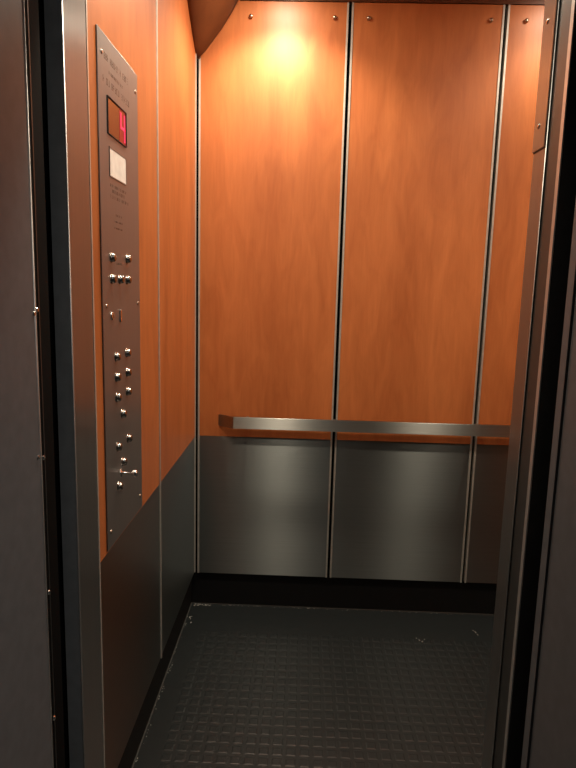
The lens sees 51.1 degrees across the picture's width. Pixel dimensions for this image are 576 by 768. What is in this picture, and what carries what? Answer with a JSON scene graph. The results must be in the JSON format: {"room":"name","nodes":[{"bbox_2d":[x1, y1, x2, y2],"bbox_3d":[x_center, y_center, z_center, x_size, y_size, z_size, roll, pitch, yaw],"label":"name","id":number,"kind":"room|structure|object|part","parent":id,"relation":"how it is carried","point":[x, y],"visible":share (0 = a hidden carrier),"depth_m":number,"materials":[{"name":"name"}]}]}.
{"room":"elevator interior","nodes":[
{"label":"elevator interior","id":0,"kind":"room"},
{"bbox_2d":[133,604,493,767],"bbox_3d":[0.461,1.254,2.242,2.212,0.051,1.666,2,9,1],"label":"floor","id":1,"kind":"structure","parent":0,"point":[245,686],"depth_m":2.36,"materials":[{"name":"black rubber"}]},
{"bbox_2d":[38,0,560,767],"bbox_3d":[0.478,-0.040,1.300,2.212,2.800,0.128,2,9,1],"label":"door frame","id":2,"kind":"structure","parent":1,"relation":"on","point":[62,25],"depth_m":1.29,"materials":[{"name":"metal"}]},
{"bbox_2d":[493,0,575,767],"bbox_3d":[0.957,0.264,1.234,0.950,2.234,0.074,2,9,1],"label":"door","id":3,"kind":"structure","parent":2,"relation":"attached to","point":[559,200],"depth_m":1.19,"materials":[{"name":"grey metal"}]},
{"bbox_2d":[532,0,558,154],"bbox_3d":[0.505,-0.656,1.175,0.006,0.386,0.064,2,9,1],"label":"cover plate","id":4,"kind":"object","parent":2,"relation":"attached to","point":[551,6],"visible":1,"depth_m":1.18,"materials":[{"name":"metal"}]},
{"bbox_2d":[135,603,477,761],"bbox_3d":[0.197,1.193,2.412,1.381,0.004,1.129,2,9,1],"label":"crumbs","id":5,"kind":"object","parent":1,"relation":"on","point":[195,603],"visible":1,"depth_m":2.86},
{"bbox_3d":[0.420,1.397,1.328,2.140,0.050,0.185,2,9,1],"label":"door sill","id":6,"kind":"structure","parent":1,"relation":"attached to","visible":0},
{"bbox_2d":[24,0,64,767],"bbox_3d":[-0.543,0.201,1.209,0.150,2.300,0.096,2,9,1],"label":"door","id":7,"kind":"structure","parent":6,"relation":"on","point":[31,7],"depth_m":1.15,"materials":[{"name":"metal"}]},
{"bbox_2d":[195,4,506,573],"bbox_3d":[0.522,-0.324,2.791,2.212,2.900,0.090,2,9,1],"label":"wall","id":8,"kind":"structure","parent":0,"point":[350,5],"depth_m":2.73,"materials":[{"name":"metal"}]},
{"bbox_2d":[197,1,348,577],"bbox_3d":[-0.092,-0.341,2.739,0.630,2.567,0.041,2,9,1],"label":"wall panel","id":9,"kind":"object","parent":8,"relation":"attached to","point":[272,83],"visible":0.99,"depth_m":2.71,"materials":[{"name":"brown wood"}]},
{"bbox_3d":[-0.404,-0.351,2.751,0.008,2.567,0.032,2,9,1],"label":"edge trim","id":10,"kind":"part","parent":9,"relation":"part of","materials":[{"name":"metal"}]},
{"bbox_3d":[-0.117,0.587,2.891,0.615,0.685,0.028,2,9,1],"label":"steel panel","id":11,"kind":"part","parent":9,"relation":"part of","materials":[{"name":"silver metal"}]},
{"bbox_3d":[0.219,-0.332,2.736,0.008,2.567,0.032,2,9,1],"label":"edge trim","id":12,"kind":"part","parent":9,"relation":"part of","materials":[{"name":"metal"}]},
{"bbox_2d":[192,603,493,614],"bbox_3d":[0.505,1.115,2.964,1.968,0.004,0.004,2,9,1],"label":"trim","id":13,"kind":"structure","parent":8,"relation":"attached to","point":[192,603],"depth_m":2.97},
{"bbox_2d":[192,564,496,613],"bbox_3d":[0.504,1.014,2.953,1.974,0.205,0.006,2,9,1],"label":"baseboard","id":14,"kind":"structure","parent":8,"relation":"attached to","point":[220,588],"depth_m":2.96,"materials":[{"name":"black metal"}]},
{"bbox_2d":[218,414,509,436],"bbox_3d":[0.554,0.198,2.768,1.761,0.054,0.056,2,9,1],"label":"handrail","id":15,"kind":"object","parent":8,"relation":"attached to","point":[334,425],"visible":0.75,"depth_m":2.75,"materials":[{"name":"metal"}]},
{"bbox_2d":[240,0,544,6],"bbox_3d":[0.574,-1.622,2.528,1.974,0.052,0.026,2,9,1],"label":"trim","id":16,"kind":"structure","parent":8,"relation":"attached to","point":[506,3],"depth_m":2.52,"materials":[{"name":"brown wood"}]},
{"bbox_2d":[330,2,504,582],"bbox_3d":[0.553,-0.321,2.724,0.635,2.567,0.041,2,9,1],"label":"wall panel","id":17,"kind":"object","parent":8,"relation":"attached to","point":[424,79],"visible":1,"depth_m":2.69,"materials":[{"name":"brown wood"}]},
{"bbox_3d":[0.240,-0.332,2.735,0.008,2.567,0.032,2,9,1],"label":"edge trim","id":18,"kind":"part","parent":17,"relation":"part of","materials":[{"name":"metal"}]},
{"bbox_3d":[0.529,0.607,2.876,0.620,0.685,0.028,2,9,1],"label":"steel panel","id":19,"kind":"part","parent":17,"relation":"part of","materials":[{"name":"silver metal"}]},
{"bbox_3d":[0.867,-0.313,2.721,0.008,2.567,0.032,2,9,1],"label":"edge trim","id":20,"kind":"part","parent":17,"relation":"part of","materials":[{"name":"metal"}]},
{"bbox_2d":[463,5,544,583],"bbox_3d":[1.202,-0.302,2.708,0.636,2.567,0.041,2,9,1],"label":"wall panel","id":21,"kind":"object","parent":8,"relation":"attached to","point":[513,164],"visible":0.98,"depth_m":2.68,"materials":[{"name":"brown wood"}]},
{"bbox_3d":[0.888,-0.312,2.720,0.008,2.567,0.032,2,9,1],"label":"edge trim","id":22,"kind":"part","parent":21,"relation":"part of","materials":[{"name":"metal"}]},
{"bbox_3d":[1.178,0.626,2.861,0.620,0.685,0.028,2,9,1],"label":"steel panel","id":23,"kind":"part","parent":21,"relation":"part of","materials":[{"name":"silver metal"}]},
{"bbox_3d":[1.211,-0.641,2.661,0.620,1.881,0.029,2,9,1],"label":"wood panel","id":24,"kind":"part","parent":21,"relation":"part of","materials":[{"name":"brown wood"}]},
{"bbox_3d":[0.537,-1.588,1.817,2.212,0.100,1.623,2,9,1],"label":"ceiling","id":25,"kind":"structure","parent":0,"visible":0},
{"bbox_2d":[187,0,239,58],"bbox_3d":[-0.286,-1.495,2.344,0.210,0.291,0.415,2,9,1],"label":"housing","id":26,"kind":"object","parent":25,"relation":"attached to","point":[208,18],"visible":1,"depth_m":2.47,"materials":[{"name":"brown wood"}]},
{"bbox_3d":[0.121,0.099,0.999,4.600,2.600,0.229,2,9,1],"label":"wall","id":27,"kind":"structure","parent":0,"visible":0},
{"bbox_2d":[0,0,53,767],"bbox_3d":[-0.533,0.230,1.022,0.141,2.300,0.237,2,9,1],"label":"door frame","id":28,"kind":"structure","parent":27,"relation":"attached to","point":[26,736],"depth_m":1.03,"materials":[{"name":"paint"}]},
{"bbox_2d":[521,202,575,767],"bbox_3d":[0.544,0.262,1.002,0.144,2.300,0.249,2,9,1],"label":"door frame","id":29,"kind":"structure","parent":27,"relation":"attached to","point":[549,741],"depth_m":1.05,"materials":[{"name":"paint"}]},
{"bbox_3d":[-0.535,-0.240,2.076,0.138,2.900,1.407,2,9,1],"label":"wall","id":30,"kind":"structure","parent":0,"visible":0},
{"bbox_2d":[85,0,159,767],"bbox_3d":[-0.458,-0.212,1.712,0.032,2.582,0.638,2,9,1],"label":"wall panel","id":31,"kind":"object","parent":30,"relation":"attached to","point":[129,572],"visible":0.56,"depth_m":1.77,"materials":[{"name":"brown wood"}]},
{"bbox_3d":[-0.467,-0.163,1.401,0.032,2.582,0.008,2,9,1],"label":"edge trim","id":32,"kind":"part","parent":31,"relation":"part of","materials":[{"name":"metal"}]},
{"bbox_2d":[95,24,141,551],"bbox_3d":[-0.422,-0.214,1.621,0.050,1.262,0.330,2,9,1],"label":"control panel","id":33,"kind":"object","parent":31,"relation":"attached to","point":[117,116],"visible":1,"depth_m":1.58,"materials":[{"name":"metal"}]},
{"bbox_3d":[-0.434,-0.555,1.540,0.003,0.071,0.139,2,9,1],"label":"card frame","id":34,"kind":"part","parent":33,"relation":"part of","materials":[{"name":"paper"}]},
{"bbox_2d":[119,309,121,321],"bbox_3d":[-0.443,-0.180,1.594,0.006,0.034,0.012,2,9,1],"label":"slot","id":35,"kind":"object","parent":33,"relation":"attached to","point":[120,310],"depth_m":1.59,"materials":[{"name":"metal"}]},
{"bbox_3d":[-0.434,0.243,1.645,0.047,0.023,0.023,2,9,1],"label":"pull knob","id":36,"kind":"part","parent":33,"relation":"part of","materials":[{"name":"metal"}]},
{"bbox_3d":[-0.485,0.732,1.864,0.028,0.670,0.630,2,9,1],"label":"steel panel","id":37,"kind":"part","parent":31,"relation":"part of","materials":[{"name":"silver metal"}]},
{"bbox_2d":[118,579,191,767],"bbox_3d":[-0.498,1.086,2.279,0.006,0.220,1.402,2,9,1],"label":"baseboard","id":38,"kind":"structure","parent":30,"relation":"attached to","point":[128,757],"depth_m":2.25,"materials":[{"name":"black metal"}]},
{"bbox_2d":[156,0,196,657],"bbox_3d":[-0.440,-0.315,2.370,0.032,2.582,0.694,2,9,1],"label":"wall panel","id":39,"kind":"object","parent":30,"relation":"attached to","point":[176,56],"visible":0.73,"depth_m":2.32,"materials":[{"name":"brown wood"}]},
{"bbox_3d":[-0.449,-0.262,2.031,0.032,2.582,0.008,2,9,1],"label":"edge trim","id":40,"kind":"part","parent":39,"relation":"part of","materials":[{"name":"metal"}]},
{"bbox_3d":[-0.433,-0.646,2.318,0.029,1.911,0.679,2,9,1],"label":"wood panel","id":41,"kind":"part","parent":39,"relation":"part of","materials":[{"name":"brown wood"}]},
{"bbox_3d":[-0.467,0.629,2.519,0.028,0.670,0.679,2,9,1],"label":"steel panel","id":42,"kind":"part","parent":39,"relation":"part of","materials":[{"name":"silver metal"}]},
{"bbox_3d":[-0.430,-0.368,2.709,0.032,2.582,0.008,2,9,1],"label":"edge trim","id":43,"kind":"part","parent":39,"relation":"part of","materials":[{"name":"metal"}]}
]}

